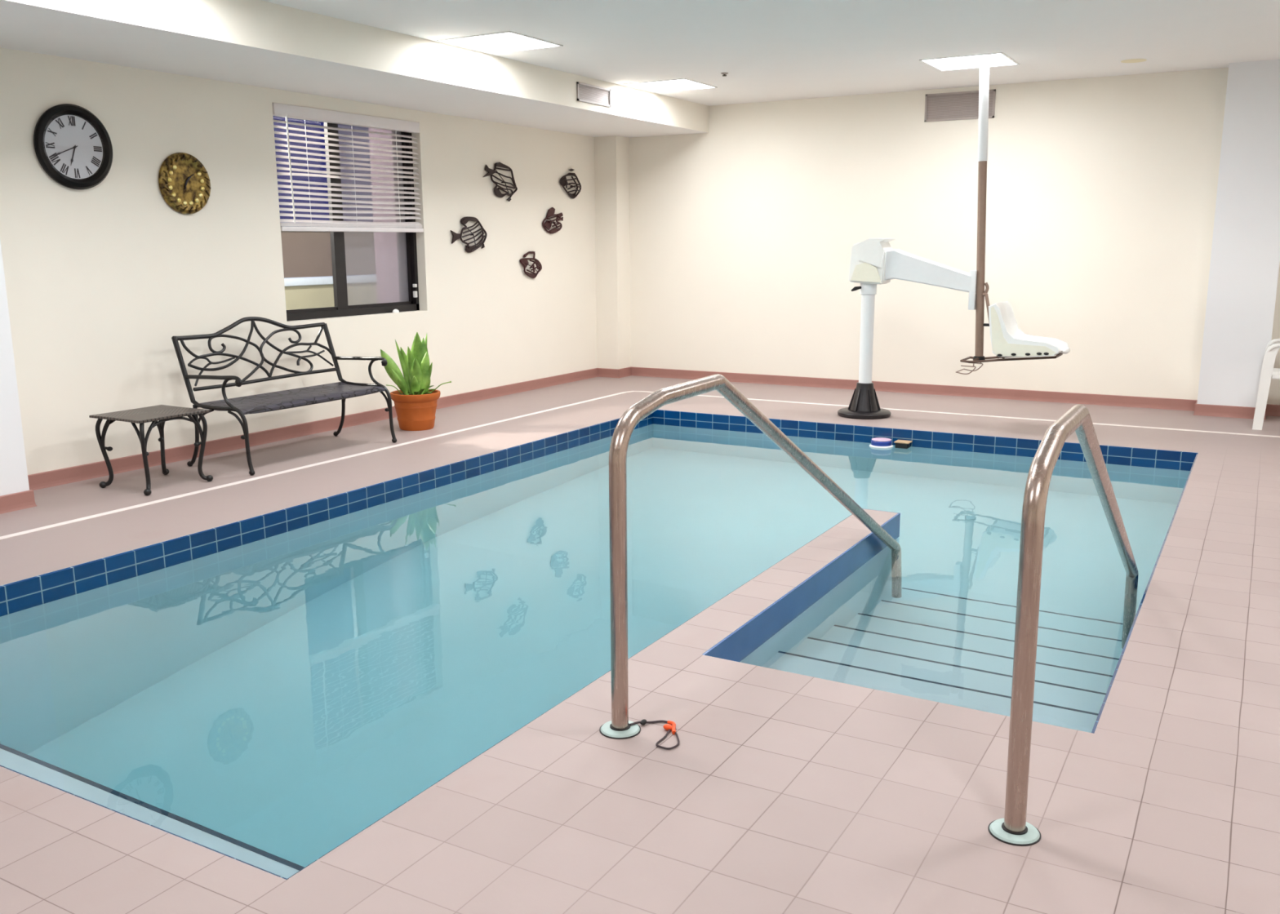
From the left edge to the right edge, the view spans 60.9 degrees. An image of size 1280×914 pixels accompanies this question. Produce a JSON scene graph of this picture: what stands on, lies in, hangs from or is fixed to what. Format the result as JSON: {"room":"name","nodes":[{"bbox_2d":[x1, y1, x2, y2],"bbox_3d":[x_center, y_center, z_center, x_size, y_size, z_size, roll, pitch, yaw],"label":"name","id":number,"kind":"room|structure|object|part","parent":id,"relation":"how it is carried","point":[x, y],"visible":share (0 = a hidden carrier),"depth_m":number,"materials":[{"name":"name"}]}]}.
{"room":"indoor swimming pool","nodes":[
{"label":"indoor swimming pool","id":0,"kind":"room"},
{"bbox_2d":[0,240,29,496],"bbox_3d":[-4.910,-0.489,3.468,0.400,2.478,5.575,6,13,29],"label":"wall pillar","id":1,"kind":"structure","parent":0,"point":[13,466],"depth_m":5.82,"materials":[{"name":"white paint"}]},
{"bbox_2d":[0,47,596,475],"bbox_3d":[-5.420,-1.241,2.996,0.160,4.260,30.120,6,13,29],"label":"wall","id":2,"kind":"structure","parent":0,"point":[100,280],"depth_m":7.38,"materials":[{"name":"beige paint"}]},
{"bbox_2d":[33,103,112,189],"bbox_3d":[-3.319,-1.821,6.397,0.041,0.485,0.485,6,13,29],"label":"wall clock","id":3,"kind":"object","parent":2,"relation":"attached to","point":[72,144],"visible":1,"depth_m":6.39,"materials":[{"name":"black"}]},
{"bbox_2d":[158,152,211,214],"bbox_3d":[-2.946,-1.775,7.068,0.038,0.392,0.392,6,13,29],"label":"wall clock","id":4,"kind":"object","parent":2,"relation":"attached to","point":[184,181],"visible":1,"depth_m":7.06,"materials":[{"name":"gold metal"}]},
{"bbox_2d":[0,366,631,514],"bbox_3d":[-3.216,0.110,6.561,0.420,0.092,12.320,6,13,29],"label":"baseboard","id":5,"kind":"structure","parent":2,"relation":"attached to","point":[24,500],"depth_m":7.75,"materials":[{"name":"tile"}]},
{"bbox_2d":[286,122,419,321],"bbox_3d":[-2.268,-1.864,8.481,0.127,1.553,1.540,6,13,29],"label":"window","id":6,"kind":"structure","parent":2,"relation":"in","point":[374,273],"depth_m":8.78,"materials":[{"name":"brown metal"}]},
{"bbox_3d":[-2.498,-1.812,8.137,0.024,1.450,0.652,6,13,29],"label":"sash","id":7,"kind":"part","parent":6,"relation":"part of","materials":[{"name":"brown metal"}]},
{"bbox_2d":[271,102,423,232],"bbox_3d":[-2.209,-2.185,8.382,0.073,0.883,1.529,6,13,29],"label":"window blind","id":8,"kind":"object","parent":6,"relation":"attached to","point":[282,110],"visible":1,"depth_m":8.31,"materials":[{"name":"white plastic"}]},
{"bbox_3d":[-2.431,-2.075,7.982,0.002,0.785,0.003,6,13,29],"label":"ladder cord","id":9,"kind":"part","parent":8,"relation":"part of","materials":[{"name":"white fabric"}]},
{"bbox_3d":[-2.210,-1.782,8.467,0.056,0.060,1.522,6,13,29],"label":"rail","id":10,"kind":"part","parent":8,"relation":"part of","materials":[{"name":"white plastic"}]},
{"bbox_3d":[-2.197,-2.155,8.382,0.002,0.785,0.003,6,13,29],"label":"ladder cord","id":11,"kind":"part","parent":8,"relation":"part of","materials":[{"name":"white fabric"}]},
{"bbox_3d":[-1.953,-2.238,8.798,0.002,0.785,0.003,6,13,29],"label":"ladder cord","id":12,"kind":"part","parent":8,"relation":"part of","materials":[{"name":"white fabric"}]},
{"bbox_3d":[-2.159,-1.937,8.762,0.024,1.450,0.870,6,13,29],"label":"sash","id":13,"kind":"part","parent":6,"relation":"part of","materials":[{"name":"brown metal"}]},
{"bbox_2d":[449,216,487,253],"bbox_3d":[-1.496,-1.958,9.594,0.055,0.315,0.506,6,13,29],"label":"fish ornament","id":14,"kind":"object","parent":2,"relation":"attached to","point":[464,220],"visible":1,"depth_m":9.60,"materials":[{"name":"brown metal"}]},
{"bbox_2d":[483,162,517,201],"bbox_3d":[-1.261,-2.506,9.908,0.055,0.344,0.512,6,13,29],"label":"fish ornament","id":15,"kind":"object","parent":2,"relation":"attached to","point":[491,171],"visible":1,"depth_m":9.90,"materials":[{"name":"brown metal"}]},
{"bbox_2d":[519,251,542,278],"bbox_3d":[-1.035,-1.841,10.435,0.052,0.257,0.354,6,13,29],"label":"fish ornament","id":16,"kind":"object","parent":2,"relation":"attached to","point":[524,262],"visible":1,"depth_m":10.42,"materials":[{"name":"brown metal"}]},
{"bbox_2d":[542,207,563,234],"bbox_3d":[-0.846,-2.319,10.680,0.054,0.256,0.346,6,13,29],"label":"fish ornament","id":17,"kind":"object","parent":2,"relation":"attached to","point":[548,224],"visible":1,"depth_m":10.66,"materials":[{"name":"brown metal"}]},
{"bbox_2d":[559,168,581,199],"bbox_3d":[-0.686,-2.734,10.885,0.055,0.291,0.371,6,13,29],"label":"fish ornament","id":18,"kind":"object","parent":2,"relation":"attached to","point":[563,181],"visible":1,"depth_m":10.88,"materials":[{"name":"brown metal"}]},
{"bbox_2d":[0,0,709,137],"bbox_3d":[-2.896,-2.367,5.880,1.188,0.257,12.320,6,13,29],"label":"ceiling","id":19,"kind":"structure","parent":0,"point":[252,42],"depth_m":6.80,"materials":[{"name":"beige paint"}]},
{"bbox_2d":[576,81,611,106],"bbox_3d":[-0.378,-2.994,8.998,0.014,0.144,0.510,6,13,29],"label":"ceiling vent","id":20,"kind":"object","parent":19,"relation":"in","point":[587,93],"visible":1,"depth_m":8.99,"materials":[{"name":"grey metal"}]},
{"bbox_2d":[594,135,631,368],"bbox_3d":[-0.287,-2.091,11.497,0.265,2.478,0.260,6,13,29],"label":"pillar","id":21,"kind":"structure","parent":0,"point":[611,153],"depth_m":11.38,"materials":[{"name":"beige paint"}]},
{"bbox_2d":[0,375,1279,913],"bbox_3d":[0.270,0.511,4.659,8.600,0.001,12.420,6,13,29],"label":"floor","id":22,"kind":"structure","parent":0,"point":[780,792],"depth_m":2.94,"materials":[{"name":"pink tile"}]},
{"bbox_2d":[88,404,213,495],"bbox_3d":[-2.886,-0.049,6.465,0.448,0.437,0.484,6,13,29],"label":"side table","id":23,"kind":"object","parent":22,"relation":"on","point":[162,413],"visible":1,"depth_m":6.39,"materials":[{"name":"black metal"}]},
{"bbox_3d":[-3.135,-0.029,6.394,0.108,0.428,0.136,-3,11,-15],"label":"leg","id":24,"kind":"part","parent":23,"relation":"part of","materials":[{"name":"black metal"}]},
{"bbox_3d":[-2.824,0.004,6.218,0.136,0.428,0.108,-3,11,-15],"label":"leg","id":25,"kind":"part","parent":23,"relation":"part of","materials":[{"name":"black metal"}]},
{"bbox_3d":[-2.947,-0.093,6.714,0.136,0.428,0.108,-3,11,-15],"label":"leg","id":26,"kind":"part","parent":23,"relation":"part of","materials":[{"name":"black metal"}]},
{"bbox_3d":[-2.637,-0.060,6.539,0.108,0.428,0.136,-3,11,-15],"label":"leg","id":27,"kind":"part","parent":23,"relation":"part of","materials":[{"name":"black metal"}]},
{"bbox_2d":[171,316,396,475],"bbox_3d":[-2.370,-0.477,7.372,0.686,0.922,1.318,6,13,29],"label":"garden bench","id":28,"kind":"object","parent":22,"relation":"on","point":[342,390],"visible":0.99,"depth_m":7.33,"materials":[{"name":"black metal"}]},
{"bbox_3d":[-2.802,-0.129,6.941,0.284,0.410,0.036,6,13,29],"label":"leg","id":29,"kind":"part","parent":28,"relation":"part of","materials":[{"name":"black metal"}]},
{"bbox_3d":[-2.738,-0.524,6.825,0.528,0.445,0.032,6,13,29],"label":"frame","id":30,"kind":"part","parent":28,"relation":"part of","materials":[{"name":"black metal"}]},
{"bbox_3d":[-2.659,-0.412,6.801,0.507,0.213,0.038,6,13,29],"label":"armrest","id":31,"kind":"part","parent":28,"relation":"part of","materials":[{"name":"black metal"}]},
{"bbox_3d":[-2.474,-0.101,6.755,0.193,0.424,0.034,6,13,29],"label":"leg","id":32,"kind":"part","parent":28,"relation":"part of","materials":[{"name":"black metal"}]},
{"bbox_3d":[-2.603,-0.738,7.447,0.161,0.436,1.284,6,13,29],"label":"backrest","id":33,"kind":"part","parent":28,"relation":"part of","materials":[{"name":"black metal"}]},
{"bbox_3d":[-2.324,-0.397,7.361,0.428,0.044,1.281,6,13,29],"label":"seat rail","id":34,"kind":"part","parent":28,"relation":"part of","materials":[{"name":"black metal"}]},
{"bbox_3d":[-2.320,-0.406,7.356,0.430,0.041,1.260,6,13,29],"label":"seat","id":35,"kind":"part","parent":28,"relation":"part of","materials":[{"name":"black metal"}]},
{"bbox_3d":[-2.165,-0.346,8.030,0.284,0.410,0.036,6,13,29],"label":"leg","id":36,"kind":"part","parent":28,"relation":"part of","materials":[{"name":"black metal"}]},
{"bbox_3d":[-2.101,-0.741,7.914,0.528,0.445,0.032,6,13,29],"label":"frame","id":37,"kind":"part","parent":28,"relation":"part of","materials":[{"name":"black metal"}]},
{"bbox_3d":[-2.021,-0.629,7.889,0.507,0.213,0.038,6,13,29],"label":"armrest","id":38,"kind":"part","parent":28,"relation":"part of","materials":[{"name":"black metal"}]},
{"bbox_3d":[-1.837,-0.318,7.843,0.193,0.424,0.034,6,13,29],"label":"leg","id":39,"kind":"part","parent":28,"relation":"part of","materials":[{"name":"black metal"}]},
{"bbox_2d":[380,332,451,431],"bbox_3d":[-1.725,-0.587,8.377,0.384,0.745,0.415,-11,15,-42],"label":"potted plant","id":40,"kind":"object","parent":22,"relation":"on","point":[415,404],"visible":1,"depth_m":8.33,"materials":[{"name":"green plant"}]},
{"bbox_3d":[-1.884,-0.513,8.366,0.127,0.091,0.011,-3,11,-14],"label":"stem","id":41,"kind":"part","parent":40,"relation":"part of","materials":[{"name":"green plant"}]},
{"bbox_3d":[-1.734,-0.364,8.433,0.384,0.285,0.384,6,13,29],"label":"pot","id":42,"kind":"part","parent":40,"relation":"part of","materials":[{"name":"orange ceramic"}]},
{"bbox_3d":[-1.553,-0.529,8.380,0.211,0.115,0.020,1,11,7],"label":"stem","id":43,"kind":"part","parent":40,"relation":"part of","materials":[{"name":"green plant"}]},
{"bbox_2d":[0,409,1198,879],"bbox_3d":[0.299,1.269,5.731,4.200,1.900,6.565,6,13,29],"label":"pool tile border","id":44,"kind":"object","parent":22,"relation":"in","point":[22,594],"visible":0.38,"depth_m":5.96,"materials":[{"name":"blue tile"}]},
{"bbox_2d":[0,423,1190,879],"bbox_3d":[0.300,1.355,5.747,4.212,1.825,6.577,6,13,29],"label":"pool water","id":45,"kind":"object","parent":44,"relation":"in","point":[264,704],"visible":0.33,"depth_m":4.49,"materials":[{"name":"blue liquid"}]},
{"bbox_2d":[869,437,893,448],"bbox_3d":[1.835,-0.099,8.277,0.180,0.076,0.180,6,13,29],"label":"float","id":46,"kind":"object","parent":45,"relation":"on","point":[877,442],"visible":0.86,"depth_m":8.22,"materials":[{"name":"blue plastic"}]},
{"bbox_3d":[1.834,-0.131,8.271,0.148,0.010,0.148,6,13,29],"label":"trim","id":47,"kind":"part","parent":46,"relation":"part of","materials":[{"name":"plastic"}]},
{"bbox_2d":[893,440,912,448],"bbox_3d":[1.994,-0.084,8.253,0.113,0.074,0.101,6,13,29],"label":"box","id":48,"kind":"object","parent":45,"relation":"on","point":[899,443],"visible":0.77,"depth_m":8.22,"materials":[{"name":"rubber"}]},
{"bbox_3d":[1.994,-0.115,8.246,0.113,0.010,0.101,6,13,29],"label":"lid","id":49,"kind":"part","parent":48,"relation":"part of","materials":[{"name":"beige plastic"}]},
{"bbox_2d":[0,391,1279,539],"bbox_3d":[0.409,0.655,3.921,7.610,0.004,11.255,6,13,29],"label":"strip","id":50,"kind":"object","parent":22,"relation":"in","point":[601,397],"visible":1,"depth_m":7.74,"materials":[{"name":"white paint"}]},
{"bbox_2d":[629,719,679,750],"bbox_3d":[0.067,0.796,3.160,0.123,0.019,0.188,-8,13,-33],"label":"loop","id":51,"kind":"object","parent":22,"relation":"on","point":[671,726],"visible":1,"depth_m":3.18,"materials":[{"name":"rubber"}]},
{"bbox_2d":[599,373,900,739],"bbox_3d":[0.625,0.553,4.356,0.121,1.933,2.865,6,13,29],"label":"pool handrail","id":52,"kind":"object","parent":22,"relation":"on","point":[619,728],"visible":0.92,"depth_m":3.14,"materials":[{"name":"silver metal"}]},
{"bbox_2d":[837,66,1070,419],"bbox_3d":[2.414,-1.586,8.374,1.769,2.661,0.443,6,13,29],"label":"lift","id":53,"kind":"object","parent":22,"relation":"on","point":[873,261],"visible":1,"depth_m":8.40,"materials":[{"name":"white plastic"}]},
{"bbox_3d":[1.739,-1.349,8.729,0.116,0.039,0.030,-10,14,-39],"label":"lock lever","id":54,"kind":"part","parent":53,"relation":"part of","materials":[{"name":"plastic"}]},
{"bbox_3d":[1.844,-0.367,8.959,0.430,0.050,0.430,6,13,29],"label":"plate","id":55,"kind":"part","parent":53,"relation":"part of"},
{"bbox_3d":[2.254,-1.457,8.502,0.680,0.330,0.150,6,13,29],"label":"arm","id":56,"kind":"part","parent":53,"relation":"part of"},
{"bbox_3d":[2.829,-0.840,8.288,0.698,0.249,0.298,6,13,29],"label":"seat frame","id":57,"kind":"part","parent":53,"relation":"part of","materials":[{"name":"brown metal"}]},
{"bbox_3d":[2.823,-0.918,8.022,0.485,0.368,0.004,6,13,29],"label":"seat","id":58,"kind":"part","parent":53,"relation":"part of","materials":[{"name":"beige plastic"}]},
{"bbox_2d":[987,404,1138,846],"bbox_3d":[1.541,0.665,3.713,0.121,1.891,2.685,6,13,29],"label":"pool handrail","id":59,"kind":"object","parent":22,"relation":"on","point":[1014,829],"visible":0.98,"depth_m":2.55,"materials":[{"name":"silver metal"}]},
{"bbox_2d":[1252,337,1279,430],"bbox_3d":[5.019,-0.669,8.157,0.669,0.918,0.548,6,13,29],"label":"plastic chair","id":60,"kind":"object","parent":22,"relation":"on","point":[1268,371],"visible":1,"depth_m":8.11,"materials":[{"name":"white plastic"}]},
{"bbox_3d":[5.118,-0.878,8.340,0.508,0.064,0.068,6,13,29],"label":"armrest","id":61,"kind":"part","parent":60,"relation":"part of","materials":[{"name":"white plastic"}]},
{"bbox_3d":[4.879,-0.797,7.931,0.508,0.064,0.068,6,13,29],"label":"armrest","id":62,"kind":"part","parent":60,"relation":"part of","materials":[{"name":"white plastic"}]},
{"bbox_3d":[5.010,-0.615,8.173,0.465,0.035,0.490,6,13,29],"label":"seat","id":63,"kind":"part","parent":60,"relation":"part of","materials":[{"name":"white plastic"}]},
{"bbox_2d":[261,0,1279,106],"bbox_3d":[0.789,-2.106,3.775,7.312,0.001,12.320,6,13,29],"label":"ceiling","id":64,"kind":"structure","parent":0,"point":[768,50],"depth_m":7.15,"materials":[{"name":"paint"}]},
{"bbox_2d":[436,31,563,53],"bbox_3d":[-0.940,-2.812,7.350,0.604,0.041,0.604,6,13,29],"label":"ceiling light","id":65,"kind":"object","parent":64,"relation":"attached to","point":[508,41],"visible":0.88,"depth_m":7.50,"materials":[{"name":"white plastic"}]},
{"bbox_2d":[459,32,541,47],"bbox_3d":[-0.940,-2.833,7.346,0.580,0.001,0.580,6,13,29],"label":"diffuser","id":66,"kind":"object","parent":65,"relation":"attached to","point":[508,38],"depth_m":7.46,"materials":[{"name":"white plastic"}]},
{"bbox_2d":[622,78,717,93],"bbox_3d":[0.264,-3.219,9.386,0.604,0.041,0.604,6,13,29],"label":"ceiling light","id":67,"kind":"object","parent":64,"relation":"attached to","point":[682,84],"visible":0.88,"depth_m":9.57,"materials":[{"name":"white plastic"}]},
{"bbox_2d":[640,79,700,87],"bbox_3d":[0.263,-3.239,9.382,0.580,0.001,0.580,6,13,29],"label":"diffuser","id":68,"kind":"object","parent":67,"relation":"attached to","point":[676,82],"depth_m":9.52,"materials":[{"name":"white plastic"}]},
{"bbox_2d":[919,52,1019,71],"bbox_3d":[2.496,-3.005,8.233,0.604,0.041,0.604,6,13,29],"label":"ceiling light","id":69,"kind":"object","parent":64,"relation":"attached to","point":[1000,59],"visible":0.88,"depth_m":8.40,"materials":[{"name":"white plastic"}]},
{"bbox_2d":[931,53,1008,65],"bbox_3d":[2.496,-3.025,8.230,0.580,0.001,0.580,6,13,29],"label":"diffuser","id":70,"kind":"object","parent":69,"relation":"attached to","point":[994,57],"depth_m":8.36,"materials":[{"name":"white plastic"}]},
{"bbox_2d":[1120,58,1146,62],"bbox_3d":[3.733,-2.995,8.234,0.180,0.005,0.180,6,13,29],"label":"cover plate","id":71,"kind":"object","parent":64,"relation":"attached to","point":[1132,60],"visible":1,"depth_m":8.21,"materials":[{"name":"beige plastic"}]},
{"bbox_2d":[629,67,1279,404],"bbox_3d":[3.348,-1.863,9.568,8.500,2.735,0.001,6,13,29],"label":"wall","id":72,"kind":"structure","parent":0,"point":[1101,192],"depth_m":9.90,"materials":[{"name":"beige paint"}]},
{"bbox_2d":[631,367,1279,419],"bbox_3d":[3.412,-0.531,9.643,8.220,0.092,0.260,6,13,29],"label":"baseboard","id":73,"kind":"structure","parent":72,"relation":"attached to","point":[1217,411],"depth_m":9.90,"materials":[{"name":"tile"}]},
{"bbox_2d":[924,88,995,121],"bbox_3d":[2.822,-3.103,9.621,0.610,0.236,0.014,6,13,29],"label":"air vent","id":74,"kind":"object","parent":72,"relation":"in","point":[962,105],"visible":1,"depth_m":9.64,"materials":[{"name":"grey metal"}]},
{"bbox_2d":[1196,59,1279,407],"bbox_3d":[4.799,-1.684,8.613,0.477,2.735,0.240,6,13,29],"label":"wall column","id":75,"kind":"structure","parent":0,"point":[1245,256],"depth_m":8.51,"materials":[{"name":"white paint"}]},
{"label":"outside","id":76,"kind":"structure","parent":0,"visible":0},
{"label":"ground","id":77,"kind":"structure","parent":76,"visible":0},
{"bbox_2d":[280,225,333,277],"bbox_3d":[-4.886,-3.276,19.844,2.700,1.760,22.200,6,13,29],"label":"building","id":78,"kind":"structure","parent":77,"relation":"on","point":[304,254],"depth_m":16.84,"materials":[{"name":"beige"}]},
{"bbox_2d":[284,275,334,310],"bbox_3d":[-2.779,-2.055,15.327,0.280,1.080,20.000,6,13,29],"label":"wall","id":79,"kind":"structure","parent":77,"relation":"on","point":[305,292],"depth_m":13.03,"materials":[{"name":"beige paint"}]}
]}

